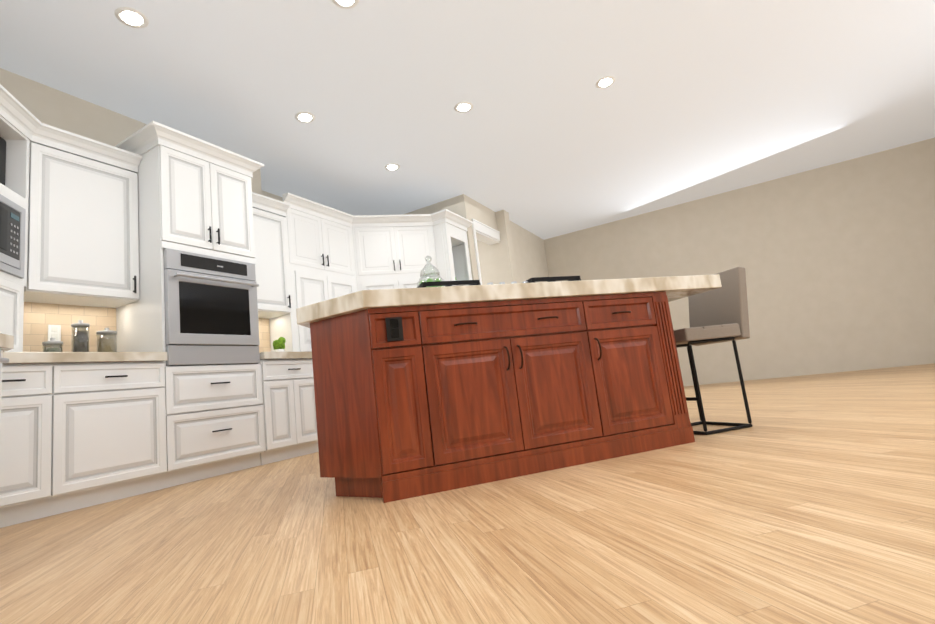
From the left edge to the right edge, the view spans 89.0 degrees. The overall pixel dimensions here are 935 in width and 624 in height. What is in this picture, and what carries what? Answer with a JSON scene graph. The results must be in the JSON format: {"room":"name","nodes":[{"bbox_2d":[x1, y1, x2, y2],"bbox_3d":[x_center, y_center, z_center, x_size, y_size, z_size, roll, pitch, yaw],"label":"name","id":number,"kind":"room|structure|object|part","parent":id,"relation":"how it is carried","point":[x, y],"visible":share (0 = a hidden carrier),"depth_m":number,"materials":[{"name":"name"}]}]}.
{"room":"kitchen","nodes":[
{"label":"kitchen","id":0,"kind":"room"},
{"bbox_2d":[0,68,159,145],"bbox_3d":[-2.909,-0.201,3.597,0.180,3.050,2.766,-11,-10,28],"label":"wall","id":1,"kind":"structure","parent":0,"point":[47,105],"depth_m":3.64,"materials":[{"name":"paint"}]},
{"bbox_2d":[251,169,261,194],"bbox_3d":[-2.304,-0.072,4.941,0.460,3.050,0.180,-11,-10,28],"label":"wall","id":2,"kind":"structure","parent":0,"point":[256,182],"depth_m":5.05,"materials":[{"name":"paint"}]},
{"bbox_2d":[262,191,282,201],"bbox_3d":[-2.142,0.047,5.863,0.180,3.050,1.595,-11,-10,28],"label":"wall","id":3,"kind":"structure","parent":0,"point":[270,195],"depth_m":5.79,"materials":[{"name":"paint"}]},
{"bbox_2d":[403,197,455,226],"bbox_3d":[-0.357,-0.049,6.635,0.885,3.050,0.180,-11,-10,28],"label":"wall","id":4,"kind":"structure","parent":0,"point":[448,204],"depth_m":6.68,"materials":[{"name":"paint"}]},
{"bbox_2d":[0,363,934,623],"bbox_3d":[0.608,0.914,3.112,11.000,0.100,11.400,-11,-10,28],"label":"floor","id":5,"kind":"structure","parent":0,"point":[806,499],"depth_m":1.43,"materials":[{"name":"beige wood"}]},
{"bbox_2d":[0,84,473,527],"bbox_3d":[-1.538,-0.145,3.503,3.164,2.595,6.581,-11,-10,28],"label":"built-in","id":6,"kind":"object","parent":5,"relation":"on","point":[195,273],"visible":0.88,"depth_m":3.47,"materials":[{"name":"white wood"}]},
{"bbox_2d":[0,84,6,199],"bbox_3d":[-2.964,-0.957,2.610,0.320,0.400,0.750,-4,-9,-16],"label":"screen","id":7,"kind":"object","parent":6,"relation":"on","point":[3,137],"depth_m":2.98,"materials":[{"name":"black"}]},
{"bbox_2d":[0,331,9,527],"bbox_3d":[-2.151,0.546,1.697,0.568,0.850,0.592,-4,-9,-16],"label":"base cabinet","id":8,"kind":"object","parent":6,"relation":"in","point":[2,360],"depth_m":2.06,"materials":[{"name":"wood"}]},
{"bbox_2d":[0,157,25,278],"bbox_3d":[-2.847,-0.468,2.567,0.414,0.445,0.676,-4,-9,-16],"label":"microwave","id":9,"kind":"object","parent":6,"relation":"in","point":[12,214],"depth_m":2.83,"materials":[{"name":"silver metal"}]},
{"bbox_2d":[42,338,62,351],"bbox_3d":[-2.721,0.246,3.123,0.104,0.157,0.104,-11,-10,28],"label":"canister","id":10,"kind":"object","parent":6,"relation":"on","point":[52,342],"visible":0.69,"depth_m":3.10,"materials":[{"name":"clear glass"}]},
{"bbox_2d":[48,325,60,340],"bbox_3d":[-2.871,0.146,3.308,0.010,0.115,0.070,-11,-10,28],"label":"outlet","id":11,"kind":"object","parent":6,"relation":"attached to","point":[54,331],"visible":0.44,"depth_m":3.30,"materials":[{"name":"white plastic"}]},
{"bbox_3d":[-2.659,-1.242,2.806,0.667,0.115,1.626,-11,-10,28],"label":"cab crown","id":12,"kind":"part","parent":6,"relation":"part of","materials":[{"name":"white wood"}]},
{"bbox_2d":[71,320,89,351],"bbox_3d":[-2.667,0.197,3.280,0.100,0.287,0.100,-11,-10,28],"label":"canister","id":13,"kind":"object","parent":6,"relation":"on","point":[80,340],"visible":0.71,"depth_m":3.25,"materials":[{"name":"clear glass"}]},
{"bbox_2d":[96,328,116,351],"bbox_3d":[-2.573,0.229,3.397,0.120,0.237,0.120,-11,-10,28],"label":"canister","id":14,"kind":"object","parent":6,"relation":"on","point":[106,344],"visible":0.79,"depth_m":3.36,"materials":[{"name":"clear glass"}]},
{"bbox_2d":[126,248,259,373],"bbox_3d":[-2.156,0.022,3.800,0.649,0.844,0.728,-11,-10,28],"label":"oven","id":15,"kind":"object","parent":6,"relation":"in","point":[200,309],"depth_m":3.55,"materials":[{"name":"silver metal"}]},
{"bbox_2d":[273,337,285,351],"bbox_3d":[-1.799,0.334,4.551,0.116,0.189,0.117,-11,-10,28],"label":"plant","id":16,"kind":"object","parent":6,"relation":"on","point":[279,345],"visible":0.92,"depth_m":4.52,"materials":[{"name":"green plant"}]},
{"bbox_3d":[-0.905,-1.152,5.679,0.986,0.125,2.326,-11,-10,28],"label":"cab crown","id":17,"kind":"part","parent":6,"relation":"part of","materials":[{"name":"white wood"}]},
{"bbox_2d":[297,276,694,502],"bbox_3d":[0.235,0.491,3.214,2.246,0.849,2.586,-11,-10,28],"label":"kitchen island","id":18,"kind":"object","parent":5,"relation":"on","point":[421,389],"depth_m":2.31,"materials":[{"name":"brown wood"}]},
{"bbox_2d":[296,274,721,321],"bbox_3d":[0.352,0.028,3.381,2.588,0.080,2.974,-11,-10,28],"label":"island countertop","id":19,"kind":"structure","parent":18,"relation":"on","point":[682,286],"depth_m":2.29,"materials":[{"name":"beige stone"}]},
{"bbox_3d":[-0.190,0.023,3.420,0.776,0.066,0.776,-11,-10,28],"label":"woven tray","id":20,"kind":"object","parent":18,"relation":"on","visible":0},
{"bbox_2d":[416,256,444,287],"bbox_3d":[-0.255,-0.185,3.336,0.220,0.432,0.220,-11,-10,28],"label":"jar","id":21,"kind":"object","parent":20,"relation":"on","point":[430,275],"visible":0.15,"depth_m":3.31,"materials":[{"name":"clear glass"}]},
{"bbox_2d":[673,267,752,434],"bbox_3d":[1.515,0.251,3.117,0.566,0.995,0.450,-4,-9,-18],"label":"stool","id":22,"kind":"object","parent":5,"relation":"on","point":[719,315],"visible":0.67,"depth_m":3.02,"materials":[{"name":"fabric"}]},
{"bbox_2d":[0,0,934,239],"bbox_3d":[0.248,-2.131,3.567,11.000,0.100,11.400,-11,-10,28],"label":"ceiling","id":23,"kind":"structure","parent":0,"point":[545,137],"depth_m":4.26,"materials":[{"name":"white paint"}]},
{"bbox_2d":[115,7,148,28],"bbox_3d":[-2.139,-1.870,3.035,0.178,0.011,0.178,-10,-9,20],"label":"recessed light","id":24,"kind":"object","parent":23,"relation":"in","point":[131,17],"depth_m":3.02,"materials":[{"name":"white"}]},
{"bbox_2d":[295,112,315,122],"bbox_3d":[-1.470,-1.759,4.311,0.178,0.011,0.178,-10,-9,20],"label":"recessed light","id":25,"kind":"object","parent":23,"relation":"in","point":[305,117],"depth_m":4.30,"materials":[{"name":"white"}]},
{"bbox_2d":[332,0,358,8],"bbox_3d":[-0.790,-2.024,3.076,0.178,0.011,0.178,-10,-9,20],"label":"recessed light","id":26,"kind":"object","parent":23,"relation":"in","point":[344,4],"depth_m":3.11,"materials":[{"name":"white"}]},
{"bbox_2d":[385,163,399,170],"bbox_3d":[-0.861,-1.659,5.462,0.178,0.011,0.178,-10,-9,20],"label":"recessed light","id":27,"kind":"object","parent":23,"relation":"in","point":[391,167],"depth_m":5.45,"materials":[{"name":"white"}]},
{"bbox_2d":[454,102,472,112],"bbox_3d":[-0.034,-1.909,4.447,0.178,0.011,0.178,-10,-9,20],"label":"recessed light","id":28,"kind":"object","parent":23,"relation":"in","point":[462,107],"depth_m":4.43,"materials":[{"name":"white"}]},
{"bbox_2d":[595,76,615,87],"bbox_3d":[1.252,-2.080,4.318,0.178,0.011,0.178,-10,-9,20],"label":"recessed light","id":29,"kind":"object","parent":23,"relation":"in","point":[606,81],"depth_m":4.30,"materials":[{"name":"white"}]},
{"bbox_2d":[477,210,517,284],"bbox_3d":[-0.786,0.204,7.988,3.600,3.050,0.180,-11,-10,28],"label":"wall","id":30,"kind":"structure","parent":0,"point":[497,263],"depth_m":7.27,"materials":[{"name":"paint"}]},
{"bbox_2d":[454,194,548,282],"bbox_3d":[0.808,-0.036,7.644,0.160,3.050,3.080,-11,-10,28],"label":"wall","id":31,"kind":"structure","parent":0,"point":[529,254],"depth_m":7.83,"materials":[{"name":"paint"}]},
{"bbox_2d":[471,218,499,284],"bbox_3d":[0.354,0.076,6.753,0.197,2.675,0.850,-11,-10,28],"label":"door frame","id":32,"kind":"structure","parent":31,"relation":"attached to","point":[484,233],"depth_m":6.80,"materials":[{"name":"white wood"}]},
{"bbox_2d":[544,138,934,385],"bbox_3d":[4.716,-0.543,7.343,7.040,3.050,0.180,-11,-10,28],"label":"wall","id":33,"kind":"structure","parent":0,"point":[836,261],"depth_m":7.06,"materials":[{"name":"paint"}]}
]}

